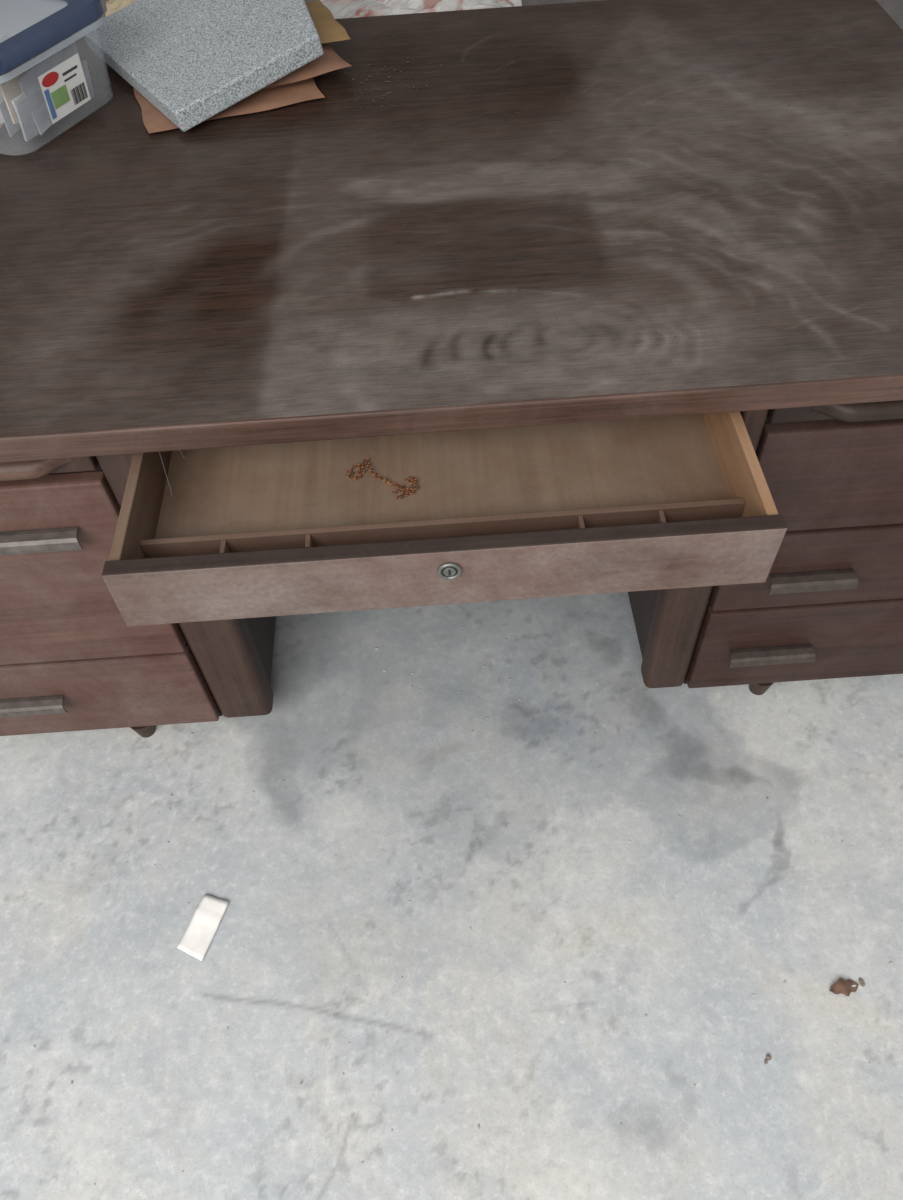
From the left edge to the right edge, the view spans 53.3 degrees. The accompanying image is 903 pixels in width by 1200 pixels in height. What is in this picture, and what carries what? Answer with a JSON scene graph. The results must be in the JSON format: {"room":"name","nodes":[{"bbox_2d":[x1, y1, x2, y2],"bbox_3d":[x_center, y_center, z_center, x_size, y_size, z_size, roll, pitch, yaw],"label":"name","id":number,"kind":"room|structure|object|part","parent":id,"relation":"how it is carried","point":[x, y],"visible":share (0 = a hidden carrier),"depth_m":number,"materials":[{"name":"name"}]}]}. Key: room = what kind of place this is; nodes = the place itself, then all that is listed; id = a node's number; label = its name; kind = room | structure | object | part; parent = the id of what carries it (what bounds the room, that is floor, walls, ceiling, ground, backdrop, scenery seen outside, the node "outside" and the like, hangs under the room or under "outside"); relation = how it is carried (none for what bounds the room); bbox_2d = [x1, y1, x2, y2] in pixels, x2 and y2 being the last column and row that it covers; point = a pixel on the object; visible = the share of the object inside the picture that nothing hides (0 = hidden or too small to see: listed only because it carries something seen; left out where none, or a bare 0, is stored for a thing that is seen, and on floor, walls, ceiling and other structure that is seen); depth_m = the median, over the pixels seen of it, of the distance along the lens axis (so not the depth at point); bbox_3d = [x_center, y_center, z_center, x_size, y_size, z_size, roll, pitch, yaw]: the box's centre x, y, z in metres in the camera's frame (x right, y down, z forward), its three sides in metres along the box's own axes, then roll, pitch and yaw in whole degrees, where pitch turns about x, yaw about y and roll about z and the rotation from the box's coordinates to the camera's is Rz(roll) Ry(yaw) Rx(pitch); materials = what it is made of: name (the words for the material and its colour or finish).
{"room":"garage","nodes":[
{"label":"garage","id":0,"kind":"room"},
{"bbox_2d":[0,592,902,1199],"bbox_3d":[0.082,1.190,0.909,8.000,0.001,7.600,-4,52,0],"label":"floor","id":1,"kind":"structure","parent":0,"point":[482,1025],"depth_m":1.42,"materials":[{"name":"concrete"}]},
{"bbox_2d":[104,0,136,17],"bbox_3d":[-0.562,-1.150,2.279,0.508,0.732,0.423,-4,52,0],"label":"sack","id":2,"kind":"object","parent":1,"relation":"on","point":[112,6],"visible":0.02,"depth_m":2.03,"materials":[{"name":"beige fabric"}]},
{"bbox_2d":[177,894,228,960],"bbox_3d":[-0.399,0.523,1.442,0.049,0.006,0.097,13,54,13],"label":"paper scrap","id":3,"kind":"object","parent":1,"relation":"on","point":[204,923],"visible":1,"depth_m":1.44,"materials":[{"name":"white paper"}]},
{"bbox_2d":[320,0,521,18],"bbox_3d":[-0.059,-1.166,2.271,0.533,0.723,0.423,-4,52,0],"label":"sack","id":4,"kind":"object","parent":1,"relation":"on","point":[339,9],"visible":0.06,"depth_m":1.96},
{"bbox_2d":[0,0,902,737],"bbox_3d":[-0.026,-0.382,1.643,1.754,0.760,1.337,-4,52,0],"label":"writing desk","id":5,"kind":"object","parent":1,"relation":"on","point":[190,328],"visible":0.88,"depth_m":1.22,"materials":[{"name":"brown wood"}]},
{"bbox_3d":[-0.722,0.179,1.520,0.145,0.023,0.028,-4,52,0],"label":"handle","id":6,"kind":"part","parent":5,"relation":"part of","materials":[{"name":"metal"}]},
{"bbox_3d":[-0.567,-0.155,1.103,0.210,0.036,0.027,-4,52,0],"label":"slide pull","id":7,"kind":"part","parent":5,"relation":"part of","materials":[{"name":"brown wood"}]},
{"bbox_3d":[-0.569,-0.079,1.200,0.155,0.023,0.028,-4,52,0],"label":"handle","id":8,"kind":"part","parent":5,"relation":"part of","materials":[{"name":"metal"}]},
{"bbox_2d":[0,0,104,140],"bbox_3d":[-0.748,-0.877,1.484,0.304,0.155,0.292,20,56,17],"label":"storage bin","id":9,"kind":"object","parent":5,"relation":"on","point":[44,78],"visible":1,"depth_m":1.43,"materials":[{"name":"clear plastic"}]},
{"bbox_3d":[-0.751,-0.921,1.427,0.232,0.001,0.220,20,56,17],"label":"lid panel","id":10,"kind":"part","parent":9,"relation":"part of","materials":[{"name":"grey plastic"}]},
{"bbox_3d":[-0.751,-0.917,1.432,0.304,0.024,0.292,20,56,17],"label":"lid","id":11,"kind":"part","parent":9,"relation":"part of","materials":[{"name":"blue plastic"}]},
{"bbox_2d":[51,84,69,108],"bbox_3d":[-0.631,-0.812,1.452,0.002,0.025,0.035,20,56,17],"label":"label","id":12,"kind":"object","parent":9,"relation":"on","point":[60,93],"depth_m":1.45,"materials":[{"name":"green paper"}]},
{"bbox_3d":[-0.643,-0.027,1.299,0.416,0.385,0.024,-4,52,0],"label":"drawer","id":13,"kind":"part","parent":5,"relation":"part of","materials":[{"name":"red wood"}]},
{"bbox_3d":[-0.630,0.160,1.542,0.416,0.212,0.024,-4,52,0],"label":"drawer","id":14,"kind":"part","parent":5,"relation":"part of","materials":[{"name":"red wood"}]},
{"bbox_3d":[-0.417,-0.182,1.156,0.051,0.122,0.054,-4,52,0],"label":"post","id":15,"kind":"part","parent":5,"relation":"part of","materials":[{"name":"brown wood"}]},
{"bbox_3d":[-0.389,-0.238,1.207,0.013,0.090,0.567,-4,52,0],"label":"drawer","id":16,"kind":"part","parent":5,"relation":"part of","materials":[{"name":"brown wood"}]},
{"bbox_2d":[84,0,323,131],"bbox_3d":[-0.388,-1.022,1.593,0.424,0.108,0.420,-30,57,-19],"label":"foam","id":17,"kind":"object","parent":5,"relation":"on","point":[193,60],"visible":0.85,"depth_m":1.52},
{"bbox_3d":[-0.382,0.025,1.424,0.093,0.558,0.054,-4,52,0],"label":"post","id":18,"kind":"part","parent":5,"relation":"part of","materials":[{"name":"brown wood"}]},
{"bbox_2d":[134,0,350,132],"bbox_3d":[-0.371,-0.948,1.583,0.391,0.052,0.319,-18,54,-11],"label":"envelopes","id":19,"kind":"object","parent":5,"relation":"on","point":[298,86],"visible":0.2,"depth_m":1.54,"materials":[{"name":"paper"}]},
{"bbox_3d":[-0.415,-0.396,1.743,0.086,0.550,1.020,-4,52,0],"label":"knee panel","id":20,"kind":"part","parent":5,"relation":"part of","materials":[{"name":"brown wood"}]},
{"bbox_2d":[345,458,418,498],"bbox_3d":[-0.088,-0.157,1.168,0.100,0.004,0.044,25,58,20],"label":"chain","id":21,"kind":"object","parent":5,"relation":"on","point":[367,464],"visible":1,"depth_m":1.17,"materials":[{"name":"brown metal"}]},
{"bbox_2d":[140,498,744,557],"bbox_3d":[-0.008,-0.061,1.063,0.722,0.050,0.070,-4,52,0],"label":"tray","id":22,"kind":"object","parent":5,"relation":"on","point":[728,508],"depth_m":1.08,"materials":[{"name":"brown wood"}]},
{"bbox_3d":[-0.020,-0.236,1.234,0.724,0.006,0.557,-4,52,0],"label":"drawer","id":23,"kind":"part","parent":5,"relation":"part of","materials":[{"name":"brown wood"}]},
{"bbox_3d":[-0.008,-0.031,1.028,0.756,0.098,0.022,-4,52,0],"label":"drawer","id":24,"kind":"part","parent":5,"relation":"part of","materials":[{"name":"brown wood"}]},
{"bbox_3d":[0.347,-0.448,1.743,0.067,0.550,1.020,-4,52,0],"label":"knee panel","id":25,"kind":"part","parent":5,"relation":"part of","materials":[{"name":"brown wood"}]},
{"bbox_3d":[0.372,-0.027,1.424,0.074,0.558,0.054,-4,52,0],"label":"post","id":26,"kind":"part","parent":5,"relation":"part of","materials":[{"name":"brown wood"}]},
{"bbox_3d":[0.344,-0.288,1.207,0.013,0.090,0.567,-4,52,0],"label":"drawer","id":27,"kind":"part","parent":5,"relation":"part of","materials":[{"name":"brown wood"}]},
{"bbox_3d":[0.379,-0.237,1.156,0.032,0.122,0.054,-4,52,0],"label":"post","id":28,"kind":"part","parent":5,"relation":"part of","materials":[{"name":"brown wood"}]},
{"bbox_3d":[0.540,0.093,1.522,0.146,0.023,0.028,-4,52,0],"label":"handle","id":29,"kind":"part","parent":5,"relation":"part of","materials":[{"name":"metal"}]},
{"bbox_3d":[0.637,0.068,1.537,0.435,0.224,0.024,-4,52,0],"label":"drawer","id":30,"kind":"part","parent":5,"relation":"part of","materials":[{"name":"red wood"}]},
{"bbox_3d":[0.628,-0.058,1.373,0.435,0.175,0.024,-4,52,0],"label":"drawer","id":31,"kind":"part","parent":5,"relation":"part of","materials":[{"name":"red wood"}]},
{"bbox_3d":[0.546,-0.029,1.364,0.135,0.023,0.028,-4,52,0],"label":"handle","id":32,"kind":"part","parent":5,"relation":"part of","materials":[{"name":"metal"}]},
{"bbox_3d":[0.620,-0.175,1.220,0.435,0.193,0.024,-4,52,0],"label":"drawer","id":33,"kind":"part","parent":5,"relation":"part of","materials":[{"name":"red wood"}]},
{"bbox_3d":[0.543,-0.232,1.103,0.205,0.036,0.027,-4,52,0],"label":"slide pull","id":34,"kind":"part","parent":5,"relation":"part of","materials":[{"name":"brown wood"}]},
{"bbox_2d":[764,1054,771,1063],"bbox_3d":[0.455,0.660,1.293,0.008,0.005,0.015,25,58,20],"label":"pebble","id":35,"kind":"object","parent":1,"relation":"on","point":[768,1056],"visible":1,"depth_m":1.29,"materials":[{"name":"brown stone"}]},
{"bbox_2d":[830,978,857,995],"bbox_3d":[0.588,0.580,1.346,0.046,0.011,0.027,-4,52,0],"label":"dry leaf","id":36,"kind":"object","parent":1,"relation":"on","point":[842,986],"visible":1,"depth_m":1.35,"materials":[{"name":"brown plant"}]},
{"bbox_2d":[859,978,864,986],"bbox_3d":[0.616,0.574,1.351,0.008,0.004,0.013,-4,52,0],"label":"leaf fragment","id":37,"kind":"object","parent":1,"relation":"on","point":[861,981],"visible":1,"depth_m":1.35,"materials":[{"name":"brown plant"}]},
{"bbox_2d":[101,0,902,29],"bbox_3d":[-0.213,-3.070,1.673,8.000,4.000,0.100,-4,52,0],"label":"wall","id":38,"kind":"structure","parent":0,"point":[894,8],"depth_m":3.07,"materials":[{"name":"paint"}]}
]}

